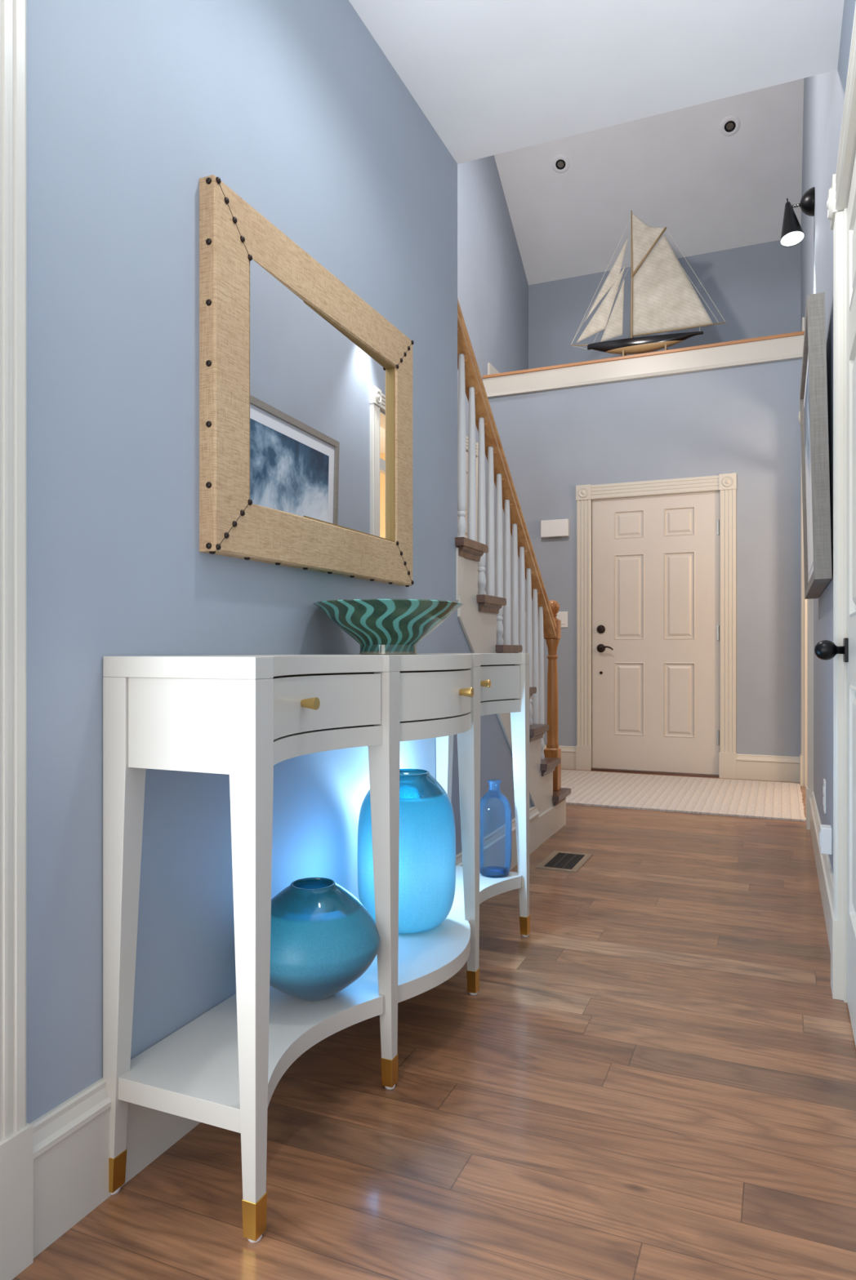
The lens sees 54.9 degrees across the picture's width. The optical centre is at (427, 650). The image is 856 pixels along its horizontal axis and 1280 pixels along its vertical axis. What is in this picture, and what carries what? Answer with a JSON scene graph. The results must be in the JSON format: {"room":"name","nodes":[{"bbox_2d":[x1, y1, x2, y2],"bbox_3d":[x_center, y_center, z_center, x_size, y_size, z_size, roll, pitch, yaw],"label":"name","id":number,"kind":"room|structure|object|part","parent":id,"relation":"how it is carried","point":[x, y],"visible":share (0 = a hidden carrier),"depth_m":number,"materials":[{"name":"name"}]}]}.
{"room":"entrance hallway","nodes":[
{"label":"entrance hallway","id":0,"kind":"room"},
{"bbox_2d":[26,0,533,1123],"bbox_3d":[-0.796,-0.390,0.884,0.120,2.560,6.200,0,0,23],"label":"wall","id":1,"kind":"structure","parent":0,"point":[296,108],"depth_m":1.50,"materials":[{"name":"blue paint"}]},
{"bbox_2d":[0,0,33,1279],"bbox_3d":[-0.837,-0.182,0.593,0.034,2.144,1.319,0,0,23],"label":"trim","id":2,"kind":"structure","parent":1,"relation":"attached to","point":[16,1135],"depth_m":1.18,"materials":[{"name":"beige paint"}]},
{"bbox_2d":[29,805,539,1257],"bbox_3d":[-0.046,0.795,2.460,0.020,0.190,2.752,0,0,23],"label":"baseboard","id":3,"kind":"structure","parent":1,"relation":"attached to","point":[71,1140],"depth_m":1.30,"materials":[{"name":"beige paint"}]},
{"bbox_2d":[199,174,413,586],"bbox_3d":[-0.237,-0.544,1.986,0.042,0.723,0.924,0,0,23],"label":"wall mirror","id":4,"kind":"object","parent":1,"relation":"attached to","point":[305,388],"visible":1,"depth_m":1.82,"materials":[{"name":"fabric"}]},
{"bbox_3d":[-0.397,-0.544,1.619,0.037,0.713,0.112,0,0,23],"label":"frame","id":5,"kind":"part","parent":4,"relation":"part of","materials":[{"name":"wood"}]},
{"bbox_3d":[-0.239,-0.244,1.987,0.037,0.112,0.914,0,0,23],"label":"frame","id":6,"kind":"part","parent":4,"relation":"part of","materials":[{"name":"wood"}]},
{"bbox_3d":[-0.239,-0.845,1.987,0.037,0.112,0.914,0,0,23],"label":"frame","id":7,"kind":"part","parent":4,"relation":"part of","materials":[{"name":"wood"}]},
{"bbox_2d":[248,259,390,539],"bbox_3d":[-0.233,-0.544,1.984,0.004,0.497,0.690,0,0,22],"label":"mirror glass","id":8,"kind":"object","parent":4,"relation":"on","point":[319,388],"depth_m":1.90,"materials":[{"name":"silver mirror"}]},
{"bbox_3d":[-0.082,-0.544,2.356,0.037,0.713,0.112,0,0,23],"label":"frame","id":9,"kind":"part","parent":4,"relation":"part of","materials":[{"name":"wood"}]},
{"bbox_2d":[456,547,463,600],"bbox_3d":[0.111,-0.260,2.848,0.008,0.180,0.062,0,0,23],"label":"trim","id":10,"kind":"structure","parent":1,"relation":"attached to","point":[460,560],"depth_m":2.84,"materials":[{"name":"beige paint"}]},
{"bbox_2d":[12,768,855,1279],"bbox_3d":[0.698,0.915,1.741,4.785,0.050,8.950,0,0,23],"label":"floor","id":11,"kind":"structure","parent":0,"point":[655,1080],"depth_m":1.59,"materials":[{"name":"brown wood"}]},
{"bbox_2d":[102,653,529,1243],"bbox_3d":[-0.072,0.450,1.945,0.377,0.880,1.462,0,0,23],"label":"console table","id":12,"kind":"object","parent":11,"relation":"on","point":[239,717],"visible":0.94,"depth_m":1.36,"materials":[{"name":"white paint"}]},
{"bbox_3d":[-0.500,0.436,1.360,0.048,0.784,0.048,0,0,23],"label":"leg","id":13,"kind":"part","parent":12,"relation":"part of","materials":[{"name":"white paint"}]},
{"bbox_3d":[-0.270,0.436,1.262,0.048,0.784,0.048,0,0,23],"label":"leg","id":14,"kind":"part","parent":12,"relation":"part of","materials":[{"name":"white paint"}]},
{"bbox_3d":[-0.213,0.096,1.485,0.030,0.023,0.023,0,0,23],"label":"drawer knob","id":15,"kind":"part","parent":12,"relation":"part of","materials":[{"name":"gold metal"}]},
{"bbox_2d":[118,865,521,1133],"bbox_3d":[-0.084,0.714,1.950,0.340,0.036,1.448,0,0,23],"label":"shelf","id":16,"kind":"object","parent":12,"relation":"attached to","point":[193,1073],"depth_m":1.52,"materials":[{"name":"white paint"}]},
{"bbox_2d":[269,877,379,1000],"bbox_3d":[-0.232,0.584,1.665,0.279,0.225,0.279,0,0,23],"label":"glass vase","id":17,"kind":"object","parent":12,"relation":"on","point":[323,939],"visible":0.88,"depth_m":1.57,"materials":[{"name":"blue glass"}]},
{"bbox_3d":[-0.208,0.098,1.483,0.076,0.101,0.403,0,0,23],"label":"drawer","id":18,"kind":"part","parent":12,"relation":"part of","materials":[{"name":"white paint"}]},
{"bbox_3d":[-0.208,0.171,1.483,0.080,0.038,0.408,0,0,23],"label":"rail","id":19,"kind":"part","parent":12,"relation":"part of","materials":[{"name":"white paint"}]},
{"bbox_3d":[-0.090,0.436,1.683,0.048,0.784,0.052,0,0,23],"label":"leg","id":20,"kind":"part","parent":12,"relation":"part of","materials":[{"name":"white paint"}]},
{"bbox_2d":[312,599,462,654],"bbox_3d":[-0.093,-0.050,1.927,0.350,0.119,0.350,0,0,23],"label":"ceramic bowl","id":21,"kind":"object","parent":12,"relation":"on","point":[380,626],"visible":1,"depth_m":1.83,"materials":[{"name":"ceramic"}]},
{"bbox_2d":[357,768,455,933],"bbox_3d":[-0.054,0.502,2.092,0.250,0.388,0.250,0,0,23],"label":"glass vase","id":22,"kind":"object","parent":12,"relation":"on","point":[427,831],"visible":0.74,"depth_m":2.00,"materials":[{"name":"blue glass"}]},
{"bbox_3d":[0.037,0.171,1.898,0.080,0.038,0.444,0,0,23],"label":"rail","id":23,"kind":"part","parent":12,"relation":"part of","materials":[{"name":"white paint"}]},
{"bbox_3d":[0.038,0.098,1.898,0.076,0.101,0.439,0,0,23],"label":"drawer","id":24,"kind":"part","parent":12,"relation":"part of","materials":[{"name":"white paint"}]},
{"bbox_3d":[0.055,0.436,2.658,0.048,0.784,0.048,0,0,23],"label":"leg","id":25,"kind":"part","parent":12,"relation":"part of","materials":[{"name":"white paint"}]},
{"bbox_3d":[0.087,0.096,1.877,0.030,0.023,0.023,0,0,23],"label":"drawer knob","id":26,"kind":"part","parent":12,"relation":"part of","materials":[{"name":"gold metal"}]},
{"bbox_3d":[0.105,0.436,2.139,0.048,0.784,0.052,0,0,23],"label":"leg","id":27,"kind":"part","parent":12,"relation":"part of","materials":[{"name":"white paint"}]},
{"bbox_3d":[0.163,0.096,2.364,0.030,0.023,0.023,0,0,23],"label":"drawer knob","id":28,"kind":"part","parent":12,"relation":"part of","materials":[{"name":"gold metal"}]},
{"bbox_2d":[479,779,511,877],"bbox_3d":[0.206,0.550,2.557,0.107,0.292,0.107,0,0,23],"label":"glass bottle","id":29,"kind":"object","parent":12,"relation":"on","point":[491,793],"visible":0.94,"depth_m":2.58,"materials":[{"name":"blue glass"}]},
{"bbox_3d":[0.167,0.098,2.362,0.076,0.101,0.403,0,0,23],"label":"drawer","id":30,"kind":"part","parent":12,"relation":"part of","materials":[{"name":"white paint"}]},
{"bbox_3d":[0.168,0.171,2.362,0.080,0.038,0.408,0,0,23],"label":"rail","id":31,"kind":"part","parent":12,"relation":"part of","materials":[{"name":"white paint"}]},
{"bbox_3d":[0.285,0.436,2.560,0.048,0.784,0.048,0,0,23],"label":"leg","id":32,"kind":"part","parent":12,"relation":"part of","materials":[{"name":"white paint"}]},
{"bbox_2d":[454,298,570,845],"bbox_3d":[-0.346,-0.293,3.136,1.127,2.366,2.861,0,0,23],"label":"staircase","id":33,"kind":"structure","parent":11,"relation":"on","point":[480,618],"depth_m":3.38,"materials":[{"name":"beige paint"}]},
{"bbox_3d":[0.151,-0.340,2.918,0.024,0.032,0.207,0,0,23],"label":"cove moulding","id":34,"kind":"part","parent":33,"relation":"part of","materials":[{"name":"brown wood"}]},
{"bbox_3d":[0.237,-0.158,3.118,0.024,0.032,0.207,0,0,23],"label":"cove moulding","id":35,"kind":"part","parent":33,"relation":"part of","materials":[{"name":"brown wood"}]},
{"bbox_3d":[0.305,0.258,3.295,0.010,0.885,1.012,0,0,23],"label":"skirt moulding","id":36,"kind":"part","parent":33,"relation":"part of","materials":[{"name":"beige paint"}]},
{"bbox_3d":[0.309,-0.721,3.432,0.064,1.319,1.555,0,0,23],"label":"handrail","id":37,"kind":"part","parent":33,"relation":"part of","materials":[{"name":"brown wood"}]},
{"bbox_3d":[0.493,0.388,3.716,0.024,0.032,0.207,0,0,23],"label":"cove moulding","id":38,"kind":"part","parent":33,"relation":"part of","materials":[{"name":"brown wood"}]},
{"bbox_3d":[0.578,0.570,3.916,0.024,0.032,0.207,0,0,23],"label":"cove moulding","id":39,"kind":"part","parent":33,"relation":"part of","materials":[{"name":"brown wood"}]},
{"bbox_3d":[0.632,0.224,4.187,0.072,0.557,0.072,0,0,23],"label":"newel post","id":40,"kind":"part","parent":33,"relation":"part of","materials":[{"name":"brown wood"}]},
{"bbox_3d":[0.663,0.752,4.115,0.024,0.032,0.207,0,0,23],"label":"cove moulding","id":41,"kind":"part","parent":33,"relation":"part of","materials":[{"name":"brown wood"}]},
{"bbox_2d":[534,850,592,872],"bbox_3d":[0.577,0.888,3.473,0.170,0.003,0.310,0,0,23],"label":"floor vent","id":42,"kind":"object","parent":11,"relation":"in","point":[566,861],"visible":1,"depth_m":3.46,"materials":[{"name":"brown wood"}]},
{"bbox_2d":[543,853,583,869],"bbox_3d":[0.577,0.888,3.473,0.116,0.003,0.256,0,0,23],"label":"vent grille","id":43,"kind":"object","parent":42,"relation":"attached to","point":[555,860],"depth_m":3.47,"materials":[{"name":"grey metal"}]},
{"bbox_2d":[560,769,805,822],"bbox_3d":[1.322,0.884,5.227,1.922,0.010,1.279,0,0,23],"label":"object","id":44,"kind":"object","parent":11,"relation":"on","point":[782,801],"visible":0.81,"depth_m":5.01,"materials":[{"name":"beige tile"}]},
{"bbox_2d":[457,155,528,442],"bbox_3d":[-0.398,-2.085,4.654,0.120,5.950,6.445,0,0,23],"label":"wall","id":45,"kind":"structure","parent":0,"point":[492,286],"depth_m":6.58,"materials":[{"name":"blue paint"}]},
{"bbox_2d":[457,451,467,537],"bbox_3d":[0.186,-0.290,5.848,0.015,2.340,0.900,0,0,23],"label":"door","id":46,"kind":"structure","parent":45,"relation":"in","point":[465,511],"depth_m":6.07,"materials":[{"name":"beige paint"}]},
{"bbox_2d":[465,435,478,573],"bbox_3d":[0.198,-0.342,5.843,0.040,2.464,1.106,0,0,23],"label":"trim","id":47,"kind":"structure","parent":45,"relation":"attached to","point":[466,437],"depth_m":6.26,"materials":[{"name":"beige paint"}]},
{"bbox_2d":[348,0,843,164],"bbox_3d":[-0.415,-1.700,0.136,1.410,0.060,5.364,0,0,23],"label":"ceiling","id":48,"kind":"structure","parent":0,"point":[491,77],"depth_m":2.32,"materials":[{"name":"paint"}]},
{"bbox_2d":[484,358,801,766],"bbox_3d":[1.460,-0.615,6.092,2.405,3.010,0.150,0,0,23],"label":"wall","id":49,"kind":"structure","parent":0,"point":[743,420],"depth_m":5.79,"materials":[{"name":"blue paint"}]},
{"bbox_2d":[540,519,568,538],"bbox_3d":[0.954,-0.912,6.202,0.210,0.134,0.045,0,0,23],"label":"door chime","id":50,"kind":"object","parent":49,"relation":"attached to","point":[557,528],"visible":1,"depth_m":6.18,"materials":[{"name":"white plastic"}]},
{"bbox_2d":[555,611,567,627],"bbox_3d":[0.989,-0.230,6.206,0.124,0.120,0.010,0,0,23],"label":"light switch","id":51,"kind":"object","parent":49,"relation":"attached to","point":[562,615],"visible":0.52,"depth_m":6.19,"materials":[{"name":"white plastic"}]},
{"bbox_2d":[482,334,803,398],"bbox_3d":[1.480,-2.043,5.985,2.285,0.150,0.030,0,0,23],"label":"trim","id":52,"kind":"structure","parent":49,"relation":"attached to","point":[789,348],"depth_m":5.93,"materials":[{"name":"beige paint"}]},
{"bbox_2d":[482,330,804,378],"bbox_3d":[1.499,-2.129,6.030,2.285,0.022,0.132,0,0,23],"label":"trim","id":53,"kind":"structure","parent":49,"relation":"on","point":[798,333],"depth_m":5.92,"materials":[{"name":"brown wood"}]},
{"bbox_2d":[570,210,724,355],"bbox_3d":[1.588,-2.687,6.026,1.107,1.094,0.122,0,0,23],"label":"model","id":54,"kind":"object","parent":53,"relation":"on","point":[663,298],"visible":1,"depth_m":6.00},
{"bbox_2d":[487,316,804,374],"bbox_3d":[1.750,-2.200,6.617,2.285,0.160,1.145,0,0,23],"label":"trim","id":55,"kind":"structure","parent":49,"relation":"attached to","point":[491,369],"depth_m":6.54,"materials":[{"name":"beige paint"}]},
{"bbox_2d":[591,768,718,777],"bbox_3d":[1.648,0.883,5.995,0.901,0.013,0.160,0,0,23],"label":"trim","id":56,"kind":"structure","parent":49,"relation":"attached to","point":[592,769],"depth_m":5.92,"materials":[{"name":"brown wood"}]},
{"bbox_2d":[591,490,719,774],"bbox_3d":[1.629,-0.120,5.942,0.910,1.990,0.100,0,0,23],"label":"door","id":57,"kind":"structure","parent":49,"relation":"in","point":[655,646],"depth_m":5.94,"materials":[{"name":"beige paint"}]},
{"bbox_3d":[1.305,-0.015,6.037,0.101,0.032,0.021,0,0,23],"label":"lever handle","id":58,"kind":"part","parent":57,"relation":"part of","materials":[{"name":"brown metal"}]},
{"bbox_2d":[575,472,735,778],"bbox_3d":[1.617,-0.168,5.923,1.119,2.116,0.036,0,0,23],"label":"trim","id":59,"kind":"structure","parent":49,"relation":"attached to","point":[725,483],"depth_m":5.83,"materials":[{"name":"beige paint"}]},
{"bbox_2d":[542,745,799,782],"bbox_3d":[1.482,0.805,5.990,2.285,0.170,0.020,0,0,23],"label":"baseboard","id":60,"kind":"structure","parent":49,"relation":"attached to","point":[748,766],"depth_m":5.64,"materials":[{"name":"beige paint"}]},
{"bbox_2d":[493,78,803,284],"bbox_3d":[0.708,-4.203,4.181,2.525,1.813,6.645,0,0,23],"label":"ceiling","id":61,"kind":"structure","parent":0,"point":[711,191],"depth_m":6.60,"materials":[{"name":"paint"}]},
{"bbox_2d":[551,154,569,173],"bbox_3d":[1.066,-3.906,6.626,0.148,0.083,0.124,0,0,19],"label":"recessed light","id":62,"kind":"object","parent":61,"relation":"in","point":[560,163],"visible":1,"depth_m":6.62,"materials":[{"name":"paint"}]},
{"bbox_2d":[719,115,740,136],"bbox_3d":[2.245,-3.899,6.133,0.148,0.083,0.124,0,0,19],"label":"recessed light","id":63,"kind":"object","parent":61,"relation":"in","point":[729,126],"visible":1,"depth_m":6.13,"materials":[{"name":"paint"}]},
{"bbox_2d":[528,240,799,368],"bbox_3d":[1.995,-2.775,7.190,2.525,1.470,0.100,0,0,23],"label":"wall","id":64,"kind":"structure","parent":0,"point":[755,289],"depth_m":6.97,"materials":[{"name":"blue paint"}]},
{"bbox_2d":[800,0,855,873],"bbox_3d":[1.145,-2.085,2.145,0.120,5.950,10.045,0,0,23],"label":"wall","id":65,"kind":"structure","parent":0,"point":[823,93],"depth_m":3.00,"materials":[{"name":"blue paint"}]},
{"bbox_2d":[779,186,814,247],"bbox_3d":[1.791,-2.104,4.002,0.152,0.260,0.161,0,0,23],"label":"wall sconce","id":66,"kind":"object","parent":65,"relation":"attached to","point":[791,234],"visible":1,"depth_m":3.98,"materials":[{"name":"black metal"}]},
{"bbox_3d":[1.761,-2.094,3.986,0.108,0.240,0.108,0,0,23],"label":"lamp shade","id":67,"kind":"part","parent":66,"relation":"part of","materials":[{"name":"black metal"}]},
{"bbox_3d":[1.793,-2.167,4.019,0.042,0.018,0.018,0,0,23],"label":"arm","id":68,"kind":"part","parent":66,"relation":"part of","materials":[{"name":"silver metal"}]},
{"bbox_2d":[797,411,813,829],"bbox_3d":[2.186,-0.352,4.786,0.044,2.484,1.526,0,0,23],"label":"trim","id":69,"kind":"structure","parent":65,"relation":"attached to","point":[809,788],"depth_m":4.14,"materials":[{"name":"beige paint"}]},
{"bbox_2d":[799,292,831,599],"bbox_3d":[1.437,-0.669,3.078,0.050,0.894,1.090,-1,-1,23],"label":"framed picture","id":70,"kind":"object","parent":65,"relation":"attached to","point":[813,388],"visible":1,"depth_m":2.58,"materials":[{"name":"grey wood"}]},
{"bbox_2d":[803,364,813,575],"bbox_3d":[1.427,-0.669,3.082,0.003,0.704,0.900,-1,-1,23],"label":"art print","id":71,"kind":"object","parent":70,"relation":"attached to","point":[806,408],"depth_m":3.18},
{"bbox_2d":[808,791,832,953],"bbox_3d":[1.807,0.795,3.871,0.020,0.190,3.660,0,0,23],"label":"baseboard","id":72,"kind":"structure","parent":65,"relation":"attached to","point":[824,875],"depth_m":2.84,"materials":[{"name":"beige paint"}]},
{"bbox_2d":[822,778,825,813],"bbox_3d":[1.439,0.530,2.995,0.008,0.116,0.072,0,0,23],"label":"wall outlet","id":73,"kind":"object","parent":65,"relation":"attached to","point":[824,780],"visible":1,"depth_m":2.96,"materials":[{"name":"white plastic"}]},
{"bbox_2d":[818,824,831,854],"bbox_3d":[1.269,0.605,2.633,0.036,0.084,0.060,0,0,23],"label":"plug adapter","id":74,"kind":"object","parent":65,"relation":"attached to","point":[824,830],"visible":1,"depth_m":2.61,"materials":[{"name":"white plastic"}]},
{"bbox_2d":[804,125,855,1002],"bbox_3d":[1.013,-0.305,2.490,1.208,2.390,6.446,0,0,37],"label":"trim","id":75,"kind":"structure","parent":65,"relation":"attached to","point":[853,149],"depth_m":2.08,"materials":[{"name":"beige paint"}]},
{"bbox_2d":[813,151,855,1047],"bbox_3d":[0.880,-0.113,1.714,0.115,1.990,0.820,0,0,23],"label":"door","id":76,"kind":"structure","parent":65,"relation":"in","point":[824,650],"depth_m":1.96,"materials":[{"name":"beige paint"}]},
{"bbox_3d":[1.011,0.000,2.071,0.075,0.051,0.051,0,0,23],"label":"knob","id":77,"kind":"part","parent":76,"relation":"part of","materials":[{"name":"black metal"}]},
{"bbox_3d":[1.042,0.000,2.058,0.008,0.060,0.060,0,0,23],"label":"knob plate","id":78,"kind":"part","parent":76,"relation":"part of","materials":[{"name":"black metal"}]},
{"bbox_2d":[826,1,855,999],"bbox_3d":[0.875,-0.162,1.716,0.040,2.104,1.033,0,0,23],"label":"trim","id":79,"kind":"structure","parent":65,"relation":"attached to","point":[836,193],"depth_m":2.10,"materials":[{"name":"beige paint"}]}
]}

